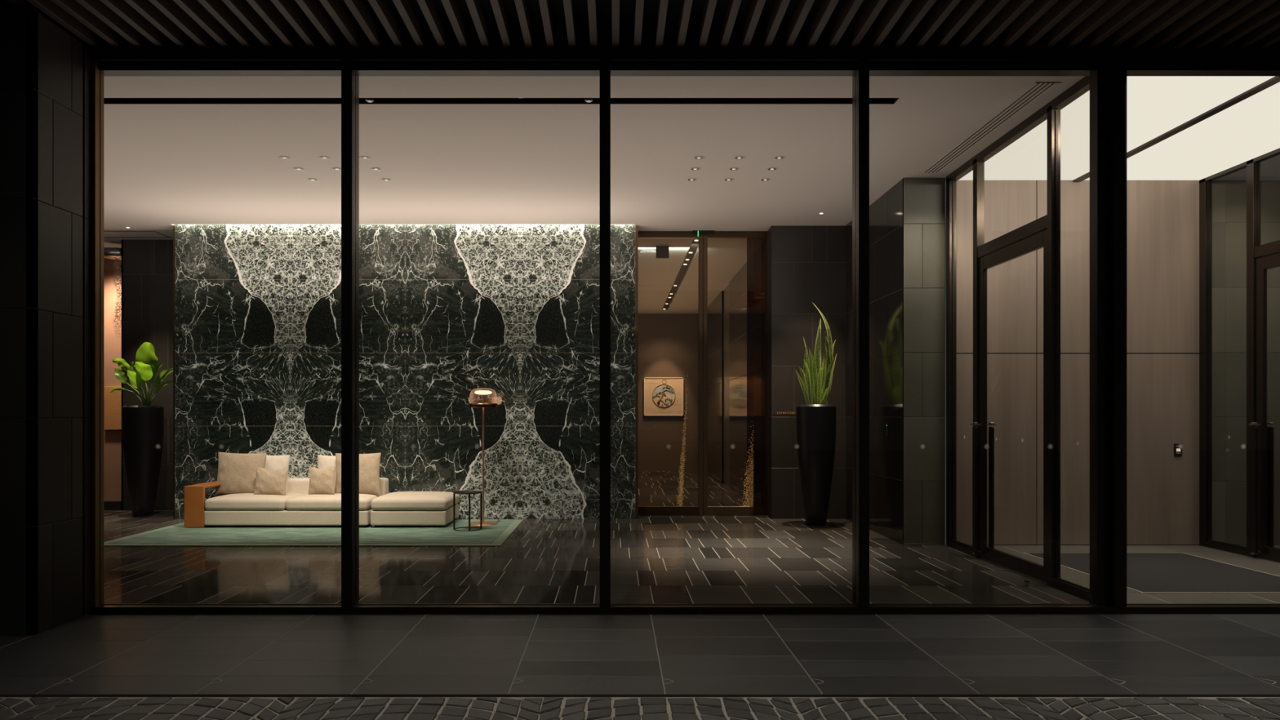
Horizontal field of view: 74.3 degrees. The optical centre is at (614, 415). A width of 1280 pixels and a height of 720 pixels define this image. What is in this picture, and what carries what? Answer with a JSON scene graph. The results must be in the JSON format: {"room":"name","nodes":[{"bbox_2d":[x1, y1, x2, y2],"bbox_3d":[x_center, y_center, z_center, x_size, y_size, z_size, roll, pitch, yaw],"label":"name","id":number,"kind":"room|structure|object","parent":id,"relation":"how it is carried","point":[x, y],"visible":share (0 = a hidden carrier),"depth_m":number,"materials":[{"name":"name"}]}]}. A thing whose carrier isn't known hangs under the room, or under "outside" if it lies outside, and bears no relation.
{"room":"building entrance exterior","nodes":[
{"label":"building entrance exterior","id":0,"kind":"room"},
{"bbox_2d":[0,8,38,635],"bbox_3d":[-6.485,-0.616,5.795,5.030,5.407,1.230,0,0,0],"label":"wall","id":1,"kind":"structure","parent":0,"point":[13,41],"depth_m":5.77,"materials":[{"name":"stone"}]},
{"bbox_2d":[3,0,82,43],"bbox_3d":[-6.815,-0.750,6.220,5.570,4.500,0.800,0,0,0],"label":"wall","id":2,"kind":"structure","parent":0,"point":[6,6],"depth_m":6.00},
{"bbox_2d":[103,603,1092,604],"bbox_3d":[-0.150,1.458,6.529,7.800,0.009,0.033,0,0,0],"label":"trim","id":3,"kind":"structure","parent":2,"relation":"attached to","point":[104,603],"depth_m":6.54,"materials":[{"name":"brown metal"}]},
{"bbox_2d":[82,25,1279,62],"bbox_3d":[3.975,-2.850,6.500,16.050,0.300,0.200,0,0,0],"label":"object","id":4,"kind":"structure","parent":2,"relation":"attached to","point":[129,53],"depth_m":6.40,"materials":[{"name":"black metal"}]},
{"bbox_2d":[88,604,1279,613],"bbox_3d":[3.975,1.475,6.490,16.050,0.050,0.180,0,0,0],"label":"sill","id":5,"kind":"structure","parent":2,"relation":"attached to","point":[100,609],"depth_m":6.40,"materials":[{"name":"black metal"}]},
{"bbox_2d":[99,604,1279,604],"bbox_3d":[3.975,1.454,6.489,16.050,0.019,0.005,0,0,0],"label":"trim","id":6,"kind":"structure","parent":2,"relation":"attached to","point":[100,604],"depth_m":6.49,"materials":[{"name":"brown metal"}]},
{"bbox_2d":[26,8,91,635],"bbox_3d":[-3.998,-0.640,6.095,0.055,4.280,0.650,0,0,0],"label":"wall","id":7,"kind":"structure","parent":0,"point":[59,402],"depth_m":6.05,"materials":[{"name":"stone"}]},
{"bbox_2d":[90,60,103,606],"bbox_3d":[-3.982,-0.618,6.475,0.075,4.164,0.110,0,0,0],"label":"trim","id":8,"kind":"structure","parent":7,"relation":"attached to","point":[97,77],"depth_m":6.45,"materials":[{"name":"brown metal"}]},
{"bbox_2d":[600,59,610,607],"bbox_3d":[-0.071,-0.623,6.495,0.082,4.154,0.190,0,0,0],"label":"trim","id":9,"kind":"structure","parent":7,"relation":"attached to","point":[605,64],"depth_m":6.40,"materials":[{"name":"black metal"}]},
{"bbox_2d":[666,443,799,449],"bbox_3d":[0.910,-0.614,6.505,1.943,4.153,0.013,0,0,0],"label":"window","id":10,"kind":"structure","parent":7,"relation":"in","point":[668,446],"depth_m":6.50,"materials":[{"name":"clear glass"}]},
{"bbox_2d":[103,257,121,501],"bbox_3d":[-8.705,-0.700,14.625,1.790,4.400,0.150,0,0,0],"label":"wall","id":11,"kind":"structure","parent":0,"point":[112,328],"depth_m":14.55,"materials":[{"name":"paint"}]},
{"bbox_2d":[103,501,121,510],"bbox_3d":[-8.705,1.430,13.460,1.790,0.140,0.080,0,0,0],"label":"baseboard","id":12,"kind":"structure","parent":11,"relation":"attached to","point":[108,505],"depth_m":13.42,"materials":[{"name":"black wood"}]},
{"bbox_2d":[104,386,121,429],"bbox_3d":[-8.540,-0.130,14.524,0.420,0.740,0.048,0,0,0],"label":"wall panel","id":13,"kind":"object","parent":11,"relation":"attached to","point":[113,401],"visible":0.58,"depth_m":14.50,"materials":[{"name":"beige wood"}]},
{"bbox_2d":[115,247,121,321],"bbox_3d":[-8.705,-0.660,13.456,1.790,4.040,0.012,0,0,0],"label":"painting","id":14,"kind":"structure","parent":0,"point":[117,267],"depth_m":13.45,"materials":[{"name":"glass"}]},
{"bbox_2d":[103,247,121,259],"bbox_3d":[-8.020,-2.610,13.620,0.480,0.110,0.480,0,0,0],"label":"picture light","id":15,"kind":"object","parent":14,"relation":"attached to","point":[112,253],"visible":0.59,"depth_m":13.41,"materials":[{"name":"metal"}]},
{"bbox_2d":[121,240,123,510],"bbox_3d":[-7.795,-0.650,13.990,0.030,4.300,1.220,0,0,0],"label":"wall","id":16,"kind":"structure","parent":0,"point":[122,240],"depth_m":13.38,"materials":[{"name":"wood"}]},
{"bbox_2d":[121,240,173,510],"bbox_3d":[-6.855,-0.650,13.395,1.910,4.300,0.030,0,0,0],"label":"wall","id":17,"kind":"structure","parent":0,"point":[147,265],"depth_m":13.38,"materials":[{"name":"wood"}]},
{"bbox_2d":[155,443,287,449],"bbox_3d":[-2.990,-0.614,6.505,1.901,4.153,0.013,0,0,0],"label":"window","id":18,"kind":"structure","parent":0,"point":[157,446],"depth_m":6.50,"materials":[{"name":"clear glass"}]},
{"bbox_2d":[341,59,359,607],"bbox_3d":[-2.029,-0.623,6.495,0.082,4.154,0.190,0,0,0],"label":"window mullion","id":19,"kind":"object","parent":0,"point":[349,78],"depth_m":6.40,"materials":[{"name":"black metal"}]},
{"bbox_2d":[175,224,635,518],"bbox_3d":[-3.047,-0.700,12.385,6.705,4.400,0.150,0,0,0],"label":"wall","id":20,"kind":"structure","parent":0,"point":[447,312],"depth_m":12.31,"materials":[{"name":"stone"}]},
{"bbox_2d":[173,225,175,519],"bbox_3d":[-6.409,-0.635,12.455,0.018,4.270,0.330,0,0,0],"label":"trim","id":21,"kind":"structure","parent":20,"relation":"attached to","point":[174,226],"depth_m":12.29,"materials":[{"name":"brown metal"}]},
{"bbox_2d":[635,225,638,519],"bbox_3d":[0.325,-0.635,12.500,0.040,4.270,0.400,0,0,0],"label":"trim","id":22,"kind":"structure","parent":20,"relation":"attached to","point":[636,226],"depth_m":12.30,"materials":[{"name":"brown metal"}]},
{"bbox_2d":[410,443,543,449],"bbox_3d":[-1.050,-0.614,6.505,1.938,4.153,0.013,0,0,0],"label":"window","id":23,"kind":"structure","parent":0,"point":[477,446],"depth_m":6.50,"materials":[{"name":"clear glass"}]},
{"bbox_2d":[103,75,1084,248],"bbox_3d":[-2.850,-2.895,10.630,13.500,0.250,8.140,0,0,0],"label":"ceiling","id":24,"kind":"structure","parent":0,"point":[166,166],"depth_m":8.77,"materials":[{"name":"paint"}]},
{"bbox_2d":[103,231,169,237],"bbox_3d":[-7.750,-2.786,12.985,2.900,0.008,0.450,0,0,0],"label":"trim","id":25,"kind":"structure","parent":24,"relation":"attached to","point":[104,231],"depth_m":12.76,"materials":[{"name":"black metal"}]},
{"bbox_2d":[278,155,290,159],"bbox_3d":[-3.540,-2.767,9.070,0.124,0.004,0.124,0,0,0],"label":"recessed light","id":26,"kind":"object","parent":24,"relation":"in","point":[283,157],"visible":1,"depth_m":9.07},
{"bbox_2d":[293,167,304,170],"bbox_3d":[-3.540,-2.767,9.480,0.124,0.004,0.124,0,0,0],"label":"recessed light","id":27,"kind":"object","parent":24,"relation":"in","point":[294,168],"visible":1,"depth_m":9.48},
{"bbox_2d":[306,177,318,181],"bbox_3d":[-3.540,-2.767,9.910,0.124,0.004,0.124,0,0,0],"label":"recessed light","id":28,"kind":"object","parent":24,"relation":"in","point":[310,179],"visible":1,"depth_m":9.91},
{"bbox_2d":[318,155,330,159],"bbox_3d":[-3.110,-2.767,9.070,0.124,0.004,0.124,0,0,0],"label":"recessed light","id":29,"kind":"object","parent":24,"relation":"in","point":[324,157],"visible":1,"depth_m":9.06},
{"bbox_2d":[331,167,341,170],"bbox_3d":[-3.110,-2.767,9.480,0.124,0.004,0.124,0,0,0],"label":"recessed light","id":30,"kind":"object","parent":24,"relation":"in","point":[332,168],"visible":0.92,"depth_m":9.48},
{"bbox_2d":[359,155,371,159],"bbox_3d":[-2.675,-2.767,9.070,0.124,0.004,0.124,0,0,0],"label":"recessed light","id":31,"kind":"object","parent":24,"relation":"in","point":[364,157],"visible":1,"depth_m":9.07,"materials":[{"name":"silver metal"}]},
{"bbox_2d":[370,167,382,170],"bbox_3d":[-2.675,-2.767,9.480,0.124,0.004,0.124,0,0,0],"label":"recessed light","id":32,"kind":"object","parent":24,"relation":"in","point":[371,168],"visible":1,"depth_m":9.48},
{"bbox_2d":[381,177,391,181],"bbox_3d":[-2.675,-2.767,9.910,0.124,0.004,0.124,0,0,0],"label":"recessed light","id":33,"kind":"object","parent":24,"relation":"in","point":[384,179],"visible":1,"depth_m":9.91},
{"bbox_2d":[103,97,898,103],"bbox_3d":[-3.555,-2.886,7.434,12.090,0.228,0.157,0,0,0],"label":"trim","id":34,"kind":"structure","parent":24,"relation":"attached to","point":[106,100],"depth_m":7.50,"materials":[{"name":"black metal"}]},
{"bbox_2d":[365,97,373,102],"bbox_3d":[-2.155,-2.796,7.440,0.072,0.057,0.072,0,0,0],"label":"spotlight","id":35,"kind":"object","parent":34,"relation":"attached to","point":[368,100],"visible":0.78,"depth_m":7.42,"materials":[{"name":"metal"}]},
{"bbox_2d":[584,97,592,102],"bbox_3d":[-0.225,-2.796,7.440,0.072,0.057,0.072,0,0,0],"label":"spotlight","id":36,"kind":"object","parent":34,"relation":"attached to","point":[587,100],"visible":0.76,"depth_m":7.42,"materials":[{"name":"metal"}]},
{"bbox_2d":[686,177,697,181],"bbox_3d":[0.907,-2.767,9.910,0.124,0.004,0.124,0,0,0],"label":"recessed light","id":37,"kind":"object","parent":24,"relation":"in","point":[691,179],"visible":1,"depth_m":9.91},
{"bbox_2d":[689,167,700,170],"bbox_3d":[0.907,-2.767,9.480,0.124,0.004,0.124,0,0,0],"label":"recessed light","id":38,"kind":"object","parent":24,"relation":"in","point":[692,168],"visible":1,"depth_m":9.48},
{"bbox_2d":[693,155,704,159],"bbox_3d":[0.907,-2.767,9.070,0.124,0.004,0.124,0,0,0],"label":"recessed light","id":39,"kind":"object","parent":24,"relation":"in","point":[699,157],"visible":1,"depth_m":9.07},
{"bbox_2d":[723,177,733,181],"bbox_3d":[1.340,-2.767,9.910,0.124,0.004,0.124,0,0,0],"label":"recessed light","id":40,"kind":"object","parent":24,"relation":"in","point":[727,179],"visible":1,"depth_m":9.91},
{"bbox_2d":[728,167,739,170],"bbox_3d":[1.340,-2.767,9.480,0.124,0.004,0.124,0,0,0],"label":"recessed light","id":41,"kind":"object","parent":24,"relation":"in","point":[732,168],"visible":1,"depth_m":9.48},
{"bbox_2d":[733,155,745,159],"bbox_3d":[1.340,-2.767,9.070,0.124,0.004,0.124,0,0,0],"label":"recessed light","id":42,"kind":"object","parent":24,"relation":"in","point":[739,157],"visible":1,"depth_m":9.07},
{"bbox_2d":[760,177,770,181],"bbox_3d":[1.770,-2.767,9.910,0.124,0.004,0.124,0,0,0],"label":"recessed light","id":43,"kind":"object","parent":24,"relation":"in","point":[764,179],"visible":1,"depth_m":9.91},
{"bbox_2d":[766,167,777,170],"bbox_3d":[1.770,-2.767,9.480,0.124,0.004,0.124,0,0,0],"label":"recessed light","id":44,"kind":"object","parent":24,"relation":"in","point":[771,168],"visible":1,"depth_m":9.48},
{"bbox_2d":[773,155,785,159],"bbox_3d":[1.770,-2.767,9.070,0.124,0.004,0.124,0,0,0],"label":"recessed light","id":45,"kind":"object","parent":24,"relation":"in","point":[779,157],"visible":1,"depth_m":9.07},
{"bbox_2d":[923,82,1061,173],"bbox_3d":[3.605,-2.767,8.316,0.210,0.006,2.608,0,0,0],"label":"ceiling vent","id":46,"kind":"object","parent":24,"relation":"in","point":[1037,83],"visible":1,"depth_m":8.01,"materials":[{"name":"metal"}]},
{"bbox_2d":[0,0,1279,48],"bbox_3d":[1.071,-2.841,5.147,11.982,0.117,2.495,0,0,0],"label":"ceiling","id":47,"kind":"structure","parent":0,"point":[1206,21],"depth_m":6.01,"materials":[{"name":"brown wood"}]},
{"bbox_2d":[638,313,697,471],"bbox_3d":[2.000,-0.750,22.975,4.400,4.500,0.150,0,0,0],"label":"wall","id":48,"kind":"structure","parent":0,"point":[668,343],"depth_m":22.90,"materials":[{"name":"brown wood"}]},
{"bbox_2d":[644,377,683,415],"bbox_3d":[1.333,-0.520,22.843,1.066,1.040,0.104,0,0,0],"label":"framed artwork","id":49,"kind":"object","parent":48,"relation":"attached to","point":[663,396],"visible":1,"depth_m":22.84,"materials":[{"name":"paper"}]},
{"bbox_2d":[662,239,697,309],"bbox_3d":[1.320,-2.865,17.630,0.160,0.070,9.740,0,0,0],"label":"track light","id":50,"kind":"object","parent":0,"point":[694,246],"depth_m":16.56,"materials":[{"name":"metal"}]},
{"bbox_2d":[88,471,1279,614],"bbox_3d":[0.300,1.515,14.690,19.800,0.030,16.620,0,0,0],"label":"floor","id":51,"kind":"structure","parent":0,"point":[755,558],"depth_m":8.34,"materials":[{"name":"stone"}]},
{"bbox_2d":[121,404,164,516],"bbox_3d":[-7.080,0.672,12.690,0.557,1.655,0.557,0,0,0],"label":"planter","id":52,"kind":"object","parent":51,"relation":"on","point":[142,426],"visible":0.99,"depth_m":12.51,"materials":[{"name":"black ceramic"}]},
{"bbox_2d":[109,342,173,405],"bbox_3d":[-7.035,-0.621,12.618,1.036,0.959,0.422,0,0,0],"label":"plant","id":53,"kind":"object","parent":52,"relation":"in","point":[146,366],"visible":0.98,"depth_m":12.66,"materials":[{"name":"green plant"}]},
{"bbox_2d":[103,519,523,546],"bbox_3d":[-3.665,1.493,10.920,4.710,0.014,2.420,0,0,0],"label":"area rug","id":54,"kind":"object","parent":51,"relation":"on","point":[176,535],"visible":0.62,"depth_m":10.45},
{"bbox_2d":[184,477,388,527],"bbox_3d":[-4.475,1.187,11.681,2.462,0.598,0.997,0,0,0],"label":"sofa","id":55,"kind":"object","parent":54,"relation":"on","point":[296,508],"visible":0.76,"depth_m":11.20,"materials":[{"name":"beige fabric"}]},
{"bbox_2d":[214,452,266,493],"bbox_3d":[-5.197,0.802,11.758,0.691,0.595,0.194,0,0,0],"label":"cushion","id":56,"kind":"object","parent":55,"relation":"on","point":[237,472],"visible":0.84,"depth_m":11.69,"materials":[{"name":"beige fabric"}]},
{"bbox_2d":[204,493,302,510],"bbox_3d":[-4.909,1.163,11.592,1.067,0.189,0.819,0,0,0],"label":"seat cushion","id":57,"kind":"object","parent":55,"relation":"on","point":[233,501],"depth_m":11.20,"materials":[{"name":"beige fabric"}]},
{"bbox_2d":[253,466,288,495],"bbox_3d":[-4.689,0.894,11.539,0.445,0.378,0.169,0,0,0],"label":"cushion","id":58,"kind":"object","parent":55,"relation":"on","point":[267,482],"visible":1,"depth_m":11.49,"materials":[{"name":"beige fabric"}]},
{"bbox_2d":[264,454,289,493],"bbox_3d":[-4.814,0.820,11.868,0.494,0.567,0.165,0,0,0],"label":"cushion","id":59,"kind":"object","parent":55,"relation":"on","point":[273,463],"visible":0.35,"depth_m":11.84,"materials":[{"name":"fabric"}]},
{"bbox_2d":[307,466,335,494],"bbox_3d":[-4.002,0.885,11.564,0.384,0.395,0.166,0,0,0],"label":"cushion","id":60,"kind":"object","parent":55,"relation":"on","point":[320,482],"visible":1,"depth_m":11.51,"materials":[{"name":"beige fabric"}]},
{"bbox_2d":[317,454,336,486],"bbox_3d":[-3.918,0.823,11.869,0.521,0.546,0.162,0,0,0],"label":"cushion","id":61,"kind":"object","parent":55,"relation":"on","point":[324,462],"visible":0.16,"depth_m":11.84,"materials":[{"name":"fabric"}]},
{"bbox_2d":[285,493,382,510],"bbox_3d":[-3.821,1.163,11.592,1.096,0.188,0.819,0,0,0],"label":"seat cushion","id":62,"kind":"object","parent":55,"relation":"on","point":[304,501],"depth_m":11.20,"materials":[{"name":"beige fabric"}]},
{"bbox_2d":[334,453,381,494],"bbox_3d":[-3.560,0.802,11.713,0.642,0.579,0.204,0,0,0],"label":"cushion","id":63,"kind":"object","parent":55,"relation":"on","point":[369,464],"visible":0.71,"depth_m":11.66,"materials":[{"name":"beige fabric"}]},
{"bbox_2d":[370,491,458,527],"bbox_3d":[-2.733,1.274,11.668,1.017,0.425,0.968,0,0,0],"label":"ottoman","id":64,"kind":"object","parent":54,"relation":"on","point":[399,508],"visible":0.94,"depth_m":11.20,"materials":[{"name":"beige fabric"}]},
{"bbox_2d":[371,491,458,510],"bbox_3d":[-2.731,1.160,11.668,1.011,0.198,0.968,0,0,0],"label":"seat cushion","id":65,"kind":"object","parent":64,"relation":"on","point":[399,500],"depth_m":11.21,"materials":[{"name":"beige fabric"}]},
{"bbox_2d":[453,490,482,531],"bbox_3d":[-1.918,1.238,11.050,0.380,0.496,0.380,0,0,0],"label":"side table","id":66,"kind":"object","parent":54,"relation":"on","point":[468,492],"visible":1,"depth_m":10.99,"materials":[{"name":"metal"}]},
{"bbox_2d":[468,387,499,525],"bbox_3d":[-1.806,0.552,11.749,0.407,1.871,0.624,0,0,0],"label":"floor lamp","id":67,"kind":"object","parent":54,"relation":"on","point":[479,392],"visible":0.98,"depth_m":11.61,"materials":[{"name":"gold metal"}]},
{"bbox_2d":[474,390,492,395],"bbox_3d":[-1.807,-0.320,11.640,0.244,0.060,0.244,0,0,0],"label":"diffuser","id":68,"kind":"object","parent":67,"relation":"attached to","point":[480,392],"depth_m":11.56,"materials":[{"name":"white glass"}]},
{"bbox_2d":[795,404,835,525],"bbox_3d":[2.775,0.672,11.620,0.536,1.655,0.536,0,0,0],"label":"planter","id":69,"kind":"object","parent":51,"relation":"on","point":[815,424],"visible":1,"depth_m":11.43,"materials":[{"name":"black ceramic"}]},
{"bbox_2d":[795,304,836,404],"bbox_3d":[2.770,-0.848,11.610,0.601,1.406,0.180,0,0,0],"label":"snake plant","id":70,"kind":"object","parent":69,"relation":"in","point":[816,384],"visible":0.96,"depth_m":11.59,"materials":[{"name":"green plant"}]},
{"bbox_2d":[1023,579,1030,586],"bbox_3d":[3.620,1.472,7.410,0.048,0.057,0.048,0,0,0],"label":"door stop","id":71,"kind":"object","parent":51,"relation":"on","point":[1026,581],"visible":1,"depth_m":7.40,"materials":[{"name":"metal"}]},
{"bbox_2d":[1022,552,1279,593],"bbox_3d":[5.330,1.496,8.185,1.740,0.007,2.086,0,0,0],"label":"entrance mat","id":72,"kind":"object","parent":51,"relation":"on","point":[1146,572],"visible":0.91,"depth_m":7.96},
{"bbox_2d":[707,262,746,498],"bbox_3d":[2.420,-0.635,17.810,0.080,4.270,10.180,0,0,0],"label":"wall","id":73,"kind":"structure","parent":0,"point":[738,284],"depth_m":17.83,"materials":[{"name":"wood"}]},
{"bbox_2d":[638,231,845,313],"bbox_3d":[2.000,-2.835,17.880,4.400,0.130,10.240,0,0,0],"label":"ceiling","id":74,"kind":"structure","parent":0,"point":[726,257],"depth_m":16.39,"materials":[{"name":"beige paint"}]},
{"bbox_2d":[639,248,656,252],"bbox_3d":[0.610,-2.764,14.150,0.380,0.012,0.260,0,0,0],"label":"ceiling vent","id":75,"kind":"object","parent":74,"relation":"in","point":[640,249],"visible":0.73,"depth_m":14.14,"materials":[{"name":"metal"}]},
{"bbox_2d":[656,245,669,258],"bbox_3d":[0.785,-2.672,13.800,0.210,0.195,0.060,0,0,0],"label":"hanging sign","id":76,"kind":"object","parent":74,"relation":"hanging from","point":[662,251],"visible":1,"depth_m":13.77,"materials":[{"name":"black metal"}]},
{"bbox_2d":[766,226,771,518],"bbox_3d":[2.305,-0.635,12.520,0.030,4.270,0.360,0,0,0],"label":"wall","id":77,"kind":"structure","parent":0,"point":[769,231],"depth_m":12.48,"materials":[{"name":"stone"}]},
{"bbox_2d":[638,235,702,515],"bbox_3d":[0.838,-0.600,12.697,0.985,4.200,0.075,0,0,0],"label":"door","id":78,"kind":"structure","parent":77,"relation":"in","point":[679,510],"depth_m":12.66,"materials":[{"name":"brown metal"}]},
{"bbox_2d":[638,231,767,515],"bbox_3d":[1.323,-0.635,12.720,1.955,4.270,0.100,0,0,0],"label":"door frame","id":79,"kind":"structure","parent":77,"relation":"attached to","point":[642,234],"depth_m":12.67,"materials":[{"name":"brown metal"}]},
{"bbox_2d":[692,230,715,236],"bbox_3d":[1.335,-2.725,12.643,0.330,0.090,0.055,0,0,0],"label":"sensor","id":80,"kind":"object","parent":77,"relation":"attached to","point":[698,232],"visible":1,"depth_m":12.62,"materials":[{"name":"plastic"}]},
{"bbox_2d":[702,235,753,515],"bbox_3d":[1.711,-0.600,12.697,0.758,4.200,0.075,0,0,0],"label":"door","id":81,"kind":"structure","parent":77,"relation":"in","point":[744,510],"depth_m":12.66,"materials":[{"name":"brown metal"}]},
{"bbox_2d":[746,238,764,515],"bbox_3d":[2.140,-0.590,12.760,0.280,4.180,0.040,0,0,0],"label":"door frame","id":82,"kind":"structure","parent":77,"relation":"in","point":[755,246],"depth_m":12.74,"materials":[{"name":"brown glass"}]},
{"bbox_2d":[771,226,844,518],"bbox_3d":[2.828,-0.635,12.325,1.075,4.270,0.030,0,0,0],"label":"wall","id":83,"kind":"structure","parent":0,"point":[808,262],"depth_m":12.31,"materials":[{"name":"wood"}]},
{"bbox_2d":[845,178,945,544],"bbox_3d":[3.612,-0.750,11.130,0.495,4.500,2.540,0,0,0],"label":"wall","id":84,"kind":"structure","parent":0,"point":[886,213],"depth_m":10.52,"materials":[{"name":"metal"}]},
{"bbox_2d":[885,423,888,435],"bbox_3d":[3.357,0.175,10.400,0.016,0.150,0.060,0,0,0],"label":"card reader","id":85,"kind":"object","parent":84,"relation":"attached to","point":[886,424],"visible":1,"depth_m":10.39,"materials":[{"name":"black plastic"}]},
{"bbox_2d":[902,177,944,544],"bbox_3d":[3.605,-0.635,9.845,0.480,4.270,0.030,0,0,0],"label":"wall pillar","id":86,"kind":"structure","parent":0,"point":[923,198],"depth_m":9.83,"materials":[{"name":"grey stone"}]},
{"bbox_2d":[903,542,945,545],"bbox_3d":[3.603,1.490,9.823,0.474,0.020,0.017,0,0,0],"label":"baseboard","id":87,"kind":"structure","parent":86,"relation":"attached to","point":[904,544],"depth_m":9.81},
{"bbox_2d":[946,75,1089,601],"bbox_3d":[3.880,-0.635,8.180,0.080,4.270,3.200,0,0,0],"label":"wall","id":88,"kind":"structure","parent":0,"point":[1051,112],"depth_m":8.42,"materials":[{"name":"brown metal"}]},
{"bbox_2d":[920,443,1052,449],"bbox_3d":[2.862,-0.614,6.505,1.921,4.153,0.013,0,0,0],"label":"window","id":89,"kind":"structure","parent":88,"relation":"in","point":[922,446],"depth_m":6.50,"materials":[{"name":"clear glass"}]},
{"bbox_2d":[970,229,1047,582],"bbox_3d":[3.880,-0.087,8.225,0.260,3.155,1.440,0,0,0],"label":"door","id":90,"kind":"structure","parent":88,"relation":"in","point":[1036,242],"depth_m":8.84,"materials":[{"name":"brown metal"}]},
{"bbox_2d":[1089,62,1126,604],"bbox_3d":[3.812,-0.618,6.535,0.225,4.164,0.130,0,0,0],"label":"window mullion","id":91,"kind":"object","parent":88,"relation":"attached to","point":[1100,79],"depth_m":6.47,"materials":[{"name":"black metal"}]},
{"bbox_2d":[99,62,1279,75],"bbox_3d":[3.975,-2.672,6.525,16.050,0.055,0.110,0,0,0],"label":"frame","id":92,"kind":"object","parent":91,"relation":"attached to","point":[107,68],"visible":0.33,"depth_m":6.47,"materials":[{"name":"black metal"}]},
{"bbox_2d":[852,59,869,607],"bbox_3d":[1.892,-0.623,6.495,0.080,4.154,0.190,0,0,0],"label":"trim","id":93,"kind":"structure","parent":92,"relation":"attached to","point":[860,79],"depth_m":6.40,"materials":[{"name":"black metal"}]},
{"bbox_2d":[958,75,1275,180],"bbox_3d":[4.617,-2.763,8.188,1.375,0.075,3.175,0,0,0],"label":"ceiling panel","id":94,"kind":"object","parent":88,"relation":"attached to","point":[1156,105],"visible":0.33,"depth_m":7.79,"materials":[{"name":"white paint"}]},
{"bbox_2d":[1109,59,1125,607],"bbox_3d":[3.833,-0.623,6.495,0.086,4.154,0.190,0,0,0],"label":"trim","id":95,"kind":"structure","parent":88,"relation":"attached to","point":[1117,67],"depth_m":6.40,"materials":[{"name":"black metal"}]},
{"bbox_2d":[1177,444,1245,448],"bbox_3d":[4.811,-0.614,6.505,1.937,4.153,0.013,0,0,0],"label":"window","id":96,"kind":"structure","parent":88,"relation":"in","point":[1243,446],"depth_m":6.50,"materials":[{"name":"clear glass"}]},
{"bbox_2d":[956,177,1279,545],"bbox_3d":[7.030,-0.650,9.800,6.340,4.300,0.040,0,0,0],"label":"wall","id":97,"kind":"structure","parent":0,"point":[1162,216],"depth_m":9.78,"materials":[{"name":"brown wood"}]},
{"bbox_2d":[1072,75,1279,182],"bbox_3d":[5.348,-2.752,8.188,0.085,0.095,3.175,0,0,0],"label":"trim","id":98,"kind":"structure","parent":97,"relation":"attached to","point":[1276,79],"depth_m":7.67,"materials":[{"name":"black metal"}]},
{"bbox_2d":[1173,443,1182,456],"bbox_3d":[6.520,0.394,9.771,0.090,0.143,0.018,0,0,0],"label":"panel","id":99,"kind":"object","parent":97,"relation":"attached to","point":[1177,452],"visible":0.86,"depth_m":9.77,"materials":[{"name":"black plastic"}]},
{"bbox_2d":[1199,147,1279,557],"bbox_3d":[6.810,-0.635,8.180,0.080,4.270,3.200,0,0,0],"label":"wall","id":100,"kind":"structure","parent":0,"point":[1255,250],"depth_m":9.67,"materials":[{"name":"brown metal"}]},
{"bbox_2d":[1084,81,1279,180],"bbox_3d":[6.080,-2.763,8.188,1.380,0.075,3.175,0,0,0],"label":"ceiling panel","id":101,"kind":"object","parent":100,"relation":"attached to","point":[1249,129],"visible":0.69,"depth_m":8.52,"materials":[{"name":"white paint"}]},
{"bbox_2d":[1248,253,1279,561],"bbox_3d":[6.810,-0.087,8.225,0.260,3.155,1.440,0,0,0],"label":"door","id":102,"kind":"structure","parent":100,"relation":"in","point":[1261,436],"depth_m":8.86,"materials":[{"name":"brown metal"}]},
{"bbox_2d":[1224,155,1279,177],"bbox_3d":[8.580,-2.885,8.250,3.440,0.230,3.300,0,0,0],"label":"ceiling","id":103,"kind":"structure","parent":0,"point":[1270,167],"depth_m":9.53,"materials":[{"name":"paint"}]},
{"label":"outside","id":104,"kind":"structure","parent":0,"visible":0},
{"bbox_2d":[0,697,1279,719],"bbox_3d":[0.370,1.532,3.624,25.260,0.056,1.848,0,0,0],"label":"cobbles","id":105,"kind":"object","parent":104,"point":[11,708],"visible":1,"depth_m":4.37,"materials":[{"name":"grey stone"}]},
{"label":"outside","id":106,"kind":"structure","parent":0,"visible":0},
{"bbox_2d":[0,613,1279,697],"bbox_3d":[0.700,1.524,5.476,24.621,0.052,1.848,0,0,0],"label":"paving","id":107,"kind":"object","parent":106,"point":[572,655],"visible":0.97,"depth_m":5.31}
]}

